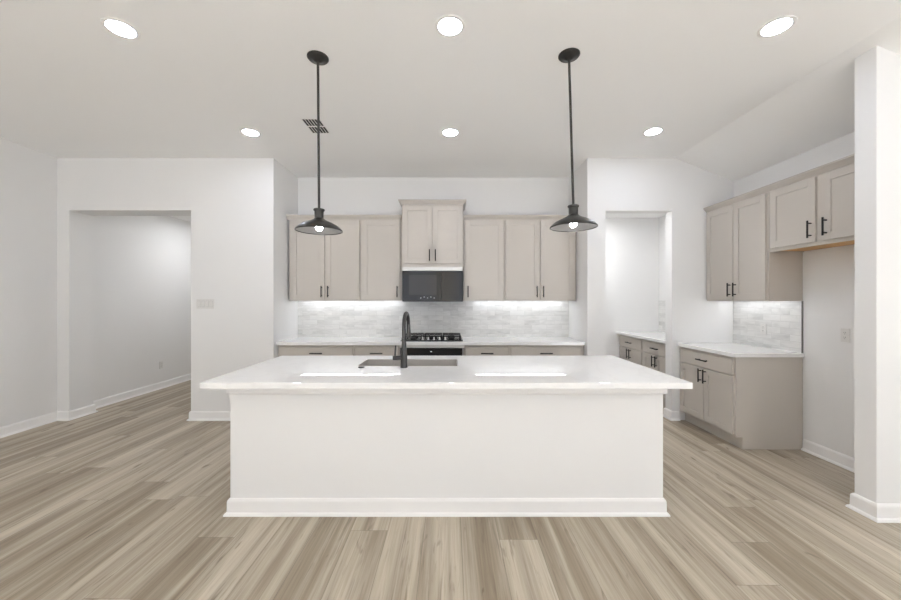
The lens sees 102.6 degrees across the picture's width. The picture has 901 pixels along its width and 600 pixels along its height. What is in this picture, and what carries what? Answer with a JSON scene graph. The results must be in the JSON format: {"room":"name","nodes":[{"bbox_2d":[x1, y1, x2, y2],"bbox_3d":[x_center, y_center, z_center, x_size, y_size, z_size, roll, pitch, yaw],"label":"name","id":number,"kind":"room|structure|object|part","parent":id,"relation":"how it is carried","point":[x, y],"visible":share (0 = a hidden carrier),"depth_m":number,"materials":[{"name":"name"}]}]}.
{"room":"kitchen","nodes":[
{"label":"kitchen","id":0,"kind":"room"},
{"bbox_2d":[0,137,190,426],"bbox_3d":[-4.725,-0.155,2.550,0.150,3.150,13.100,0,0,0],"label":"wall","id":1,"kind":"structure","parent":0,"point":[142,264],"depth_m":4.74,"materials":[{"name":"white paint"}]},
{"bbox_2d":[0,373,190,437],"bbox_3d":[-4.564,1.367,2.450,0.171,0.107,12.900,0,0,0],"label":"baseboard","id":2,"kind":"structure","parent":1,"relation":"attached to","point":[21,426],"depth_m":4.42,"materials":[{"name":"white paint"}]},
{"bbox_2d":[57,158,284,410],"bbox_3d":[-3.372,-0.140,4.415,2.556,3.120,0.290,0,0,0],"label":"wall","id":3,"kind":"structure","parent":0,"point":[235,206],"depth_m":4.27,"materials":[{"name":"white paint"}]},
{"bbox_2d":[196,299,213,308],"bbox_3d":[-2.897,0.045,4.263,0.208,0.114,0.013,0,0,0],"label":"light switch panel","id":4,"kind":"object","parent":3,"relation":"attached to","point":[200,303],"visible":1,"depth_m":4.26,"materials":[{"name":"white plastic"}]},
{"bbox_2d":[187,411,229,420],"bbox_3d":[-2.582,1.367,6.569,1.038,0.107,4.661,0,0,0],"label":"baseboard","id":5,"kind":"structure","parent":3,"relation":"attached to","point":[193,415],"depth_m":4.25,"materials":[{"name":"white paint"}]},
{"bbox_2d":[171,216,190,221],"bbox_3d":[-3.900,-1.460,6.830,1.900,0.140,4.540,0,0,0],"label":"ceiling","id":6,"kind":"structure","parent":0,"point":[186,218],"depth_m":6.08,"materials":[{"name":"white paint"}]},
{"bbox_2d":[285,168,297,339],"bbox_3d":[-2.164,-0.140,4.820,0.140,3.120,0.520,0,0,0],"label":"wall","id":7,"kind":"structure","parent":0,"point":[291,181],"depth_m":4.70,"materials":[{"name":"white paint"}]},
{"bbox_2d":[298,178,567,214],"bbox_3d":[-0.237,-0.140,5.020,3.714,3.120,0.120,0,0,0],"label":"wall","id":8,"kind":"structure","parent":0,"point":[338,196],"depth_m":4.96,"materials":[{"name":"white paint"}]},
{"bbox_2d":[289,220,359,300],"bbox_3d":[-1.613,-0.510,4.764,0.906,1.036,0.388,0,0,0],"label":"upper cabinet","id":9,"kind":"object","parent":8,"relation":"attached to","point":[321,267],"visible":0.84,"depth_m":4.62,"materials":[{"name":"beige paint"}]},
{"bbox_3d":[-1.819,-0.511,4.619,0.417,1.014,0.019,0,0,0],"label":"door","id":10,"kind":"part","parent":9,"relation":"part of","materials":[{"name":"beige paint"}]},
{"bbox_3d":[-1.379,-0.511,4.619,0.425,1.014,0.019,0,0,0],"label":"door","id":11,"kind":"part","parent":9,"relation":"part of","materials":[{"name":"beige paint"}]},
{"bbox_2d":[360,220,401,300],"bbox_3d":[-0.887,-0.510,4.764,0.538,1.036,0.388,0,0,0],"label":"upper cabinet","id":12,"kind":"object","parent":8,"relation":"attached to","point":[380,240],"visible":0.91,"depth_m":4.62,"materials":[{"name":"beige paint"}]},
{"bbox_2d":[286,215,401,219],"bbox_3d":[-1.357,-1.056,4.607,1.469,0.056,0.041,0,0,0],"label":"crown molding","id":13,"kind":"structure","parent":12,"relation":"on","point":[289,217],"depth_m":4.61,"materials":[{"name":"beige paint"}]},
{"bbox_2d":[398,199,465,266],"bbox_3d":[-0.226,-0.833,4.724,0.849,0.835,0.468,0,0,0],"label":"upper cabinet","id":14,"kind":"object","parent":8,"relation":"attached to","point":[432,229],"visible":0.99,"depth_m":4.54,"materials":[{"name":"beige paint"}]},
{"bbox_3d":[-0.415,-0.822,4.538,0.369,0.725,0.019,0,0,0],"label":"door","id":15,"kind":"part","parent":14,"relation":"part of","materials":[{"name":"beige paint"}]},
{"bbox_3d":[-0.226,-1.224,4.724,0.849,0.053,0.467,0,0,0],"label":"crown moulding","id":16,"kind":"part","parent":14,"relation":"part of","materials":[{"name":"beige paint"}]},
{"bbox_2d":[402,267,462,301],"bbox_3d":[-0.226,-0.197,4.737,0.757,0.434,0.442,0,0,0],"label":"microwave","id":17,"kind":"object","parent":14,"relation":"attached to","point":[419,284],"visible":1,"depth_m":4.52,"materials":[{"name":"grey"}]},
{"bbox_3d":[-0.362,-0.174,4.533,0.484,0.380,0.030,0,0,0],"label":"door","id":18,"kind":"part","parent":17,"relation":"part of","materials":[{"name":"black glass"}]},
{"bbox_3d":[-0.226,-0.390,4.533,0.757,0.047,0.030,0,0,0],"label":"trim","id":19,"kind":"part","parent":17,"relation":"part of","materials":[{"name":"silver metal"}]},
{"bbox_3d":[0.018,-0.174,4.533,0.269,0.380,0.030,0,0,0],"label":"control panel","id":20,"kind":"part","parent":17,"relation":"part of","materials":[{"name":"black glass"}]},
{"bbox_3d":[-0.036,-0.822,4.538,0.369,0.725,0.019,0,0,0],"label":"door","id":21,"kind":"part","parent":14,"relation":"part of","materials":[{"name":"beige paint"}]},
{"bbox_2d":[298,301,568,336],"bbox_3d":[-0.237,0.257,4.954,3.712,0.497,0.011,0,0,0],"label":"backsplash","id":22,"kind":"structure","parent":8,"relation":"attached to","point":[315,318],"depth_m":4.95,"materials":[{"name":"tile"}]},
{"bbox_2d":[463,220,503,300],"bbox_3d":[0.427,-0.510,4.764,0.522,1.036,0.388,0,0,0],"label":"upper cabinet","id":23,"kind":"object","parent":8,"relation":"attached to","point":[483,240],"visible":0.95,"depth_m":4.62,"materials":[{"name":"beige paint"}]},
{"bbox_2d":[504,220,575,300],"bbox_3d":[1.149,-0.510,4.764,0.914,1.036,0.388,0,0,0],"label":"upper cabinet","id":24,"kind":"object","parent":8,"relation":"attached to","point":[540,261],"visible":0.83,"depth_m":4.62,"materials":[{"name":"beige paint"}]},
{"bbox_2d":[463,215,567,219],"bbox_3d":[0.891,-1.056,4.607,1.451,0.056,0.041,0,0,0],"label":"crown molding","id":25,"kind":"structure","parent":24,"relation":"attached to","point":[465,217],"depth_m":4.61,"materials":[{"name":"beige paint"}]},
{"bbox_3d":[0.921,-0.511,4.619,0.422,1.014,0.019,0,0,0],"label":"door","id":26,"kind":"part","parent":24,"relation":"part of","materials":[{"name":"beige paint"}]},
{"bbox_3d":[1.364,-0.511,4.619,0.428,1.014,0.019,0,0,0],"label":"door","id":27,"kind":"part","parent":24,"relation":"part of","materials":[{"name":"beige paint"}]},
{"bbox_2d":[0,0,900,217],"bbox_3d":[0.750,-1.572,0.950,11.200,0.516,9.900,0,0,0],"label":"ceiling","id":28,"kind":"structure","parent":0,"point":[730,102],"depth_m":2.77,"materials":[{"name":"white paint"}]},
{"bbox_2d":[100,17,140,39],"bbox_3d":[-2.040,-1.677,2.235,0.184,0.007,0.184,0,0,0],"label":"recessed light","id":29,"kind":"object","parent":28,"relation":"in","point":[120,28],"visible":1,"depth_m":2.23,"materials":[{"name":"white paint"}]},
{"bbox_2d":[240,128,260,136],"bbox_3d":[-2.005,-1.677,3.620,0.184,0.007,0.184,0,0,0],"label":"recessed light","id":30,"kind":"object","parent":28,"relation":"in","point":[246,131],"visible":1,"depth_m":3.61,"materials":[{"name":"white paint"}]},
{"bbox_2d":[300,118,330,133],"bbox_3d":[-1.300,-1.679,3.490,0.184,0.003,0.300,0,0,0],"label":"ceiling vent","id":31,"kind":"object","parent":28,"relation":"in","point":[311,123],"visible":0.85,"depth_m":3.47,"materials":[{"name":"white metal"}]},
{"bbox_2d":[294,50,342,234],"bbox_3d":[-0.910,-1.078,2.500,0.314,1.204,0.314,0,0,0],"label":"pendant light","id":32,"kind":"object","parent":28,"relation":"hanging from","point":[318,225],"visible":1,"depth_m":2.49,"materials":[{"name":"black metal"}]},
{"bbox_3d":[-0.910,-0.522,2.500,0.314,0.093,0.314,0,0,0],"label":"lamp shade","id":33,"kind":"part","parent":32,"relation":"part of","materials":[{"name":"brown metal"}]},
{"bbox_3d":[-0.914,-1.138,2.500,0.025,1.014,0.017,0,0,0],"label":"rod","id":34,"kind":"part","parent":32,"relation":"part of","materials":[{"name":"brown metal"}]},
{"bbox_2d":[435,14,464,37],"bbox_3d":[-0.003,-1.677,2.215,0.184,0.007,0.184,0,0,0],"label":"recessed light","id":35,"kind":"object","parent":28,"relation":"in","point":[449,25],"visible":1,"depth_m":2.20,"materials":[{"name":"white paint"}]},
{"bbox_2d":[441,128,458,136],"bbox_3d":[-0.003,-1.677,3.620,0.184,0.007,0.184,0,0,0],"label":"recessed light","id":36,"kind":"object","parent":28,"relation":"in","point":[448,132],"visible":1,"depth_m":3.61,"materials":[{"name":"white paint"}]},
{"bbox_2d":[550,48,597,231],"bbox_3d":[0.842,-1.087,2.475,0.314,1.185,0.314,0,0,0],"label":"pendant light","id":37,"kind":"object","parent":28,"relation":"hanging from","point":[573,222],"visible":1,"depth_m":2.47,"materials":[{"name":"black metal"}]},
{"bbox_3d":[0.828,-1.147,2.475,0.046,0.996,0.017,0,0,0],"label":"rod","id":38,"kind":"part","parent":37,"relation":"part of","materials":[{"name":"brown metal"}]},
{"bbox_3d":[0.842,-0.541,2.475,0.314,0.093,0.314,0,0,0],"label":"lamp shade","id":39,"kind":"part","parent":37,"relation":"part of","materials":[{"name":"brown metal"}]},
{"bbox_2d":[643,127,663,135],"bbox_3d":[2.020,-1.677,3.600,0.184,0.007,0.184,0,0,0],"label":"recessed light","id":40,"kind":"object","parent":28,"relation":"in","point":[656,130],"visible":1,"depth_m":3.59,"materials":[{"name":"white paint"}]},
{"bbox_2d":[757,15,796,37],"bbox_3d":[2.005,-1.677,2.220,0.184,0.007,0.184,0,0,0],"label":"recessed light","id":41,"kind":"object","parent":28,"relation":"in","point":[779,25],"visible":1,"depth_m":2.21,"materials":[{"name":"white paint"}]},
{"bbox_2d":[0,380,900,599],"bbox_3d":[0.500,1.470,2.600,11.400,0.100,13.200,0,0,0],"label":"floor","id":42,"kind":"structure","parent":0,"point":[127,499],"depth_m":2.17,"materials":[{"name":"brown wood"}]},
{"bbox_2d":[278,345,353,356],"bbox_3d":[-1.630,0.982,4.637,0.923,0.876,0.638,0,0,0],"label":"base cabinet","id":43,"kind":"object","parent":42,"relation":"on","point":[283,350],"visible":0.1,"depth_m":4.36,"materials":[{"name":"beige paint"}]},
{"bbox_2d":[276,337,584,344],"bbox_3d":[-0.237,0.524,4.641,3.710,0.038,0.633,0,0,0],"label":"countertop","id":44,"kind":"structure","parent":43,"relation":"on","point":[297,340],"depth_m":4.39,"materials":[{"name":"white stone"}]},
{"bbox_2d":[401,333,462,340],"bbox_3d":[-0.230,0.474,4.665,0.764,0.061,0.490,0,0,0],"label":"gas cooktop","id":45,"kind":"object","parent":44,"relation":"in","point":[423,337],"visible":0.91,"depth_m":4.53,"materials":[{"name":"black metal"}]},
{"bbox_2d":[354,345,399,355],"bbox_3d":[-0.891,0.982,4.637,0.548,0.876,0.638,0,0,0],"label":"drawer","id":46,"kind":"object","parent":42,"relation":"on","point":[359,350],"visible":0.18,"depth_m":4.36,"materials":[{"name":"beige paint"}]},
{"bbox_2d":[400,345,463,355],"bbox_3d":[-0.223,0.973,4.614,0.781,0.854,0.676,0,0,0],"label":"oven","id":47,"kind":"object","parent":42,"relation":"on","point":[412,350],"visible":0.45,"depth_m":4.34,"materials":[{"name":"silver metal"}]},
{"bbox_3d":[-0.223,0.560,4.357,0.781,0.028,0.014,0,0,0],"label":"trim frame","id":48,"kind":"part","parent":47,"relation":"part of","materials":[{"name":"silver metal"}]},
{"bbox_3d":[-0.230,0.623,4.351,0.743,0.090,0.022,0,0,0],"label":"control panel","id":49,"kind":"part","parent":47,"relation":"part of","materials":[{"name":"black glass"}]},
{"bbox_2d":[223,389,669,516],"bbox_3d":[-0.025,0.982,2.815,2.932,0.877,0.902,0,0,0],"label":"kitchen island","id":50,"kind":"object","parent":42,"relation":"on","point":[294,452],"visible":0.69,"depth_m":2.40,"materials":[{"name":"white paint"}]},
{"bbox_2d":[199,356,692,388],"bbox_3d":[-0.028,0.524,2.740,3.010,0.038,1.080,0,0,0],"label":"island countertop","id":51,"kind":"structure","parent":50,"relation":"on","point":[281,372],"depth_m":2.45,"materials":[{"name":"white stone"}]},
{"bbox_2d":[393,311,410,367],"bbox_3d":[-0.374,0.296,2.797,0.112,0.418,0.249,0,0,0],"label":"kitchen faucet","id":52,"kind":"object","parent":51,"relation":"on","point":[406,318],"visible":1,"depth_m":2.69,"materials":[{"name":"black metal"}]},
{"bbox_3d":[-0.399,0.395,2.700,0.062,0.111,0.035,0,0,0],"label":"lever handle","id":53,"kind":"part","parent":52,"relation":"part of","materials":[{"name":"black metal"}]},
{"bbox_3d":[-0.343,0.196,2.798,0.030,0.218,0.225,0,0,3],"label":"spout","id":54,"kind":"part","parent":52,"relation":"part of","materials":[{"name":"black metal"}]},
{"bbox_2d":[358,359,457,365],"bbox_3d":[-0.328,0.637,2.917,0.766,0.266,0.313,0,0,0],"label":"sink","id":55,"kind":"object","parent":51,"relation":"in","point":[369,362],"visible":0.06,"depth_m":3.07,"materials":[{"name":"silver metal"}]},
{"bbox_3d":[-0.025,0.583,2.815,2.910,0.080,0.880,0,0,0],"label":"trim","id":56,"kind":"part","parent":50,"relation":"part of","materials":[{"name":"white paint"}]},
{"bbox_3d":[-0.025,1.367,2.815,2.932,0.107,0.902,0,0,0],"label":"baseboard","id":57,"kind":"part","parent":50,"relation":"part of","materials":[{"name":"white paint"}]},
{"bbox_2d":[464,345,508,355],"bbox_3d":[0.440,0.982,4.637,0.535,0.876,0.638,0,0,0],"label":"drawer","id":58,"kind":"object","parent":42,"relation":"on","point":[469,350],"visible":0.17,"depth_m":4.36,"materials":[{"name":"beige paint"}]},
{"bbox_2d":[509,345,583,355],"bbox_3d":[1.164,0.982,4.637,0.906,0.876,0.638,0,0,0],"label":"base cabinet","id":59,"kind":"object","parent":42,"relation":"on","point":[514,350],"visible":0.11,"depth_m":4.36,"materials":[{"name":"beige paint"}]},
{"bbox_2d":[619,335,642,365],"bbox_3d":[3.000,0.982,5.427,0.692,0.876,0.690,0,0,0],"label":"base cabinet","id":60,"kind":"object","parent":42,"relation":"on","point":[630,348],"visible":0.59,"depth_m":5.37,"materials":[{"name":"beige paint"}]},
{"bbox_3d":[2.703,1.006,5.593,0.019,0.557,0.323,0,0,0],"label":"door","id":61,"kind":"part","parent":60,"relation":"part of","materials":[{"name":"beige paint"}]},
{"bbox_3d":[2.703,0.641,5.427,0.019,0.142,0.654,0,0,0],"label":"drawer","id":62,"kind":"part","parent":60,"relation":"part of","materials":[{"name":"beige paint"}]},
{"bbox_3d":[2.703,1.006,5.261,0.019,0.557,0.323,0,0,0],"label":"door","id":63,"kind":"part","parent":60,"relation":"part of","materials":[{"name":"beige paint"}]},
{"bbox_2d":[643,339,664,408],"bbox_3d":[3.000,0.982,4.743,0.692,0.876,0.674,0,0,0],"label":"base cabinet","id":64,"kind":"object","parent":42,"relation":"on","point":[653,352],"visible":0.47,"depth_m":4.75,"materials":[{"name":"beige paint"}]},
{"bbox_2d":[617,331,664,343],"bbox_3d":[3.006,0.524,5.100,0.683,0.038,1.394,0,0,0],"label":"countertop","id":65,"kind":"structure","parent":64,"relation":"on","point":[656,336],"depth_m":5.28,"materials":[{"name":"white stone"}]},
{"bbox_3d":[2.703,1.006,4.904,0.019,0.557,0.315,0,0,0],"label":"door","id":66,"kind":"part","parent":64,"relation":"part of","materials":[{"name":"beige paint"}]},
{"bbox_3d":[2.703,0.641,4.743,0.019,0.142,0.638,0,0,0],"label":"drawer","id":67,"kind":"part","parent":64,"relation":"part of","materials":[{"name":"beige paint"}]},
{"bbox_3d":[2.703,1.006,4.582,0.019,0.557,0.315,0,0,0],"label":"door","id":68,"kind":"part","parent":64,"relation":"part of","materials":[{"name":"beige paint"}]},
{"bbox_2d":[680,347,802,448],"bbox_3d":[3.000,0.982,3.848,0.692,0.876,0.838,0,0,0],"label":"base cabinet","id":69,"kind":"object","parent":42,"relation":"on","point":[744,402],"visible":0.95,"depth_m":3.43,"materials":[{"name":"beige paint"}]},
{"bbox_3d":[2.703,1.006,4.043,0.019,0.557,0.388,0,0,0],"label":"door","id":70,"kind":"part","parent":69,"relation":"part of","materials":[{"name":"beige paint"}]},
{"bbox_3d":[2.674,0.808,3.881,0.039,0.145,0.013,0,0,0],"label":"handle","id":71,"kind":"part","parent":69,"relation":"part of","materials":[{"name":"black metal"}]},
{"bbox_3d":[2.674,0.808,3.809,0.039,0.145,0.013,0,0,0],"label":"handle","id":72,"kind":"part","parent":69,"relation":"part of","materials":[{"name":"black metal"}]},
{"bbox_3d":[2.703,0.641,3.845,0.019,0.142,0.784,0,0,0],"label":"drawer","id":73,"kind":"part","parent":69,"relation":"part of","materials":[{"name":"beige paint"}]},
{"bbox_3d":[2.703,1.006,3.647,0.019,0.557,0.388,0,0,0],"label":"door","id":74,"kind":"part","parent":69,"relation":"part of","materials":[{"name":"beige paint"}]},
{"bbox_2d":[677,343,804,356],"bbox_3d":[3.014,0.524,3.840,0.668,0.038,0.856,0,0,0],"label":"countertop","id":75,"kind":"structure","parent":69,"relation":"on","point":[727,349],"depth_m":3.65,"materials":[{"name":"white stone"}]},
{"bbox_2d":[568,163,582,340],"bbox_3d":[1.685,-0.140,4.740,0.130,3.120,0.680,0,0,0],"label":"wall","id":76,"kind":"structure","parent":0,"point":[575,307],"depth_m":4.57,"materials":[{"name":"white paint"}]},
{"bbox_2d":[605,218,658,357],"bbox_3d":[2.475,-0.010,5.875,1.750,2.860,0.150,0,0,0],"label":"wall","id":77,"kind":"structure","parent":0,"point":[631,244],"depth_m":5.80,"materials":[{"name":"white paint"}]},
{"bbox_2d":[583,158,733,419],"bbox_3d":[2.485,-0.140,4.335,1.730,3.120,0.130,0,0,0],"label":"wall","id":78,"kind":"structure","parent":0,"point":[676,188],"depth_m":4.27,"materials":[{"name":"white paint"}]},
{"bbox_2d":[663,408,679,420],"bbox_3d":[2.644,1.367,4.335,0.111,0.107,0.192,0,0,0],"label":"baseboard","id":79,"kind":"structure","parent":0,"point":[670,415],"depth_m":4.26,"materials":[{"name":"white paint"}]},
{"bbox_2d":[659,132,854,457],"bbox_3d":[3.425,-0.155,4.175,0.150,3.150,3.550,0,0,0],"label":"wall","id":80,"kind":"structure","parent":0,"point":[828,273],"depth_m":3.23,"materials":[{"name":"white paint"}]},
{"bbox_2d":[658,300,664,331],"bbox_3d":[3.344,0.257,5.103,0.011,0.497,1.385,0,0,0],"label":"backsplash","id":81,"kind":"structure","parent":80,"relation":"attached to","point":[661,304],"depth_m":5.71,"materials":[{"name":"tile"}]},
{"bbox_2d":[706,192,802,300],"bbox_3d":[3.160,-0.510,3.849,0.376,1.036,0.835,0,0,0],"label":"upper cabinet","id":82,"kind":"object","parent":80,"relation":"attached to","point":[741,265],"visible":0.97,"depth_m":3.66,"materials":[{"name":"beige paint"}]},
{"bbox_3d":[3.021,-0.511,4.051,0.019,1.014,0.392,0,0,0],"label":"door","id":83,"kind":"part","parent":82,"relation":"part of","materials":[{"name":"beige paint"}]},
{"bbox_3d":[2.991,-0.110,3.887,0.039,0.145,0.013,0,0,0],"label":"handle","id":84,"kind":"part","parent":82,"relation":"part of","materials":[{"name":"black metal"}]},
{"bbox_3d":[2.991,-0.110,3.811,0.039,0.145,0.013,0,0,0],"label":"handle","id":85,"kind":"part","parent":82,"relation":"part of","materials":[{"name":"black metal"}]},
{"bbox_3d":[3.021,-0.511,3.649,0.019,1.014,0.388,0,0,0],"label":"door","id":86,"kind":"part","parent":82,"relation":"part of","materials":[{"name":"beige paint"}]},
{"bbox_2d":[733,301,802,352],"bbox_3d":[3.344,0.258,3.849,0.012,0.495,0.841,0,0,0],"label":"backsplash","id":87,"kind":"structure","parent":80,"relation":"attached to","point":[783,320],"depth_m":3.77,"materials":[{"name":"tile"}]},
{"bbox_2d":[760,324,765,334],"bbox_3d":[3.335,0.310,3.850,0.009,0.114,0.070,0,0,0],"label":"power socket","id":88,"kind":"object","parent":87,"relation":"attached to","point":[762,326],"visible":1,"depth_m":3.85,"materials":[{"name":"white plastic"}]},
{"bbox_3d":[3.344,0.258,3.432,0.012,0.495,0.008,0,0,0],"label":"edge trim","id":89,"kind":"part","parent":87,"relation":"part of","materials":[{"name":"grey metal"}]},
{"bbox_2d":[770,163,854,251],"bbox_3d":[3.160,-0.741,2.945,0.376,0.575,0.966,0,0,0],"label":"upper cabinet","id":90,"kind":"object","parent":80,"relation":"attached to","point":[817,212],"visible":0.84,"depth_m":2.99,"materials":[{"name":"beige paint"}]},
{"bbox_2d":[703,154,854,212],"bbox_3d":[3.010,-1.056,3.365,0.041,0.056,1.805,0,0,0],"label":"crown molding","id":91,"kind":"structure","parent":90,"relation":"attached to","point":[850,159],"depth_m":3.21,"materials":[{"name":"beige paint"}]},
{"bbox_3d":[3.021,-0.750,3.195,0.019,0.535,0.423,0,0,0],"label":"door","id":92,"kind":"part","parent":90,"relation":"part of","materials":[{"name":"beige paint"}]},
{"bbox_3d":[2.991,-0.590,3.015,0.039,0.145,0.013,0,0,0],"label":"handle","id":93,"kind":"part","parent":90,"relation":"part of","materials":[{"name":"black metal"}]},
{"bbox_3d":[3.189,-0.461,2.945,0.318,0.016,0.966,0,0,0],"label":"rail","id":94,"kind":"part","parent":90,"relation":"part of","materials":[{"name":"beige paint"}]},
{"bbox_3d":[3.199,-0.466,2.945,0.298,0.007,0.942,0,0,0],"label":"underside panel","id":95,"kind":"part","parent":90,"relation":"part of","materials":[{"name":"brown wood"}]},
{"bbox_3d":[2.991,-0.590,2.891,0.039,0.145,0.013,0,0,0],"label":"handle","id":96,"kind":"part","parent":90,"relation":"part of","materials":[{"name":"black metal"}]},
{"bbox_3d":[3.021,-0.750,2.709,0.019,0.535,0.427,0,0,0],"label":"door","id":97,"kind":"part","parent":90,"relation":"part of","materials":[{"name":"beige paint"}]},
{"bbox_2d":[841,328,849,342],"bbox_3d":[3.345,0.300,3.060,0.009,0.114,0.070,0,0,0],"label":"power socket","id":98,"kind":"object","parent":80,"relation":"attached to","point":[845,333],"visible":1,"depth_m":3.05,"materials":[{"name":"white plastic"}]},
{"bbox_2d":[855,45,900,502],"bbox_3d":[4.475,-0.130,2.393,3.450,3.100,0.127,0,0,0],"label":"wall","id":99,"kind":"structure","parent":0,"point":[878,69],"depth_m":2.33,"materials":[{"name":"white paint"}]},
{"bbox_2d":[801,439,900,522],"bbox_3d":[4.460,1.367,2.860,3.481,0.107,1.121,0,0,0],"label":"baseboard","id":100,"kind":"structure","parent":99,"relation":"attached to","point":[877,512],"depth_m":2.43,"materials":[{"name":"white paint"}]}
]}

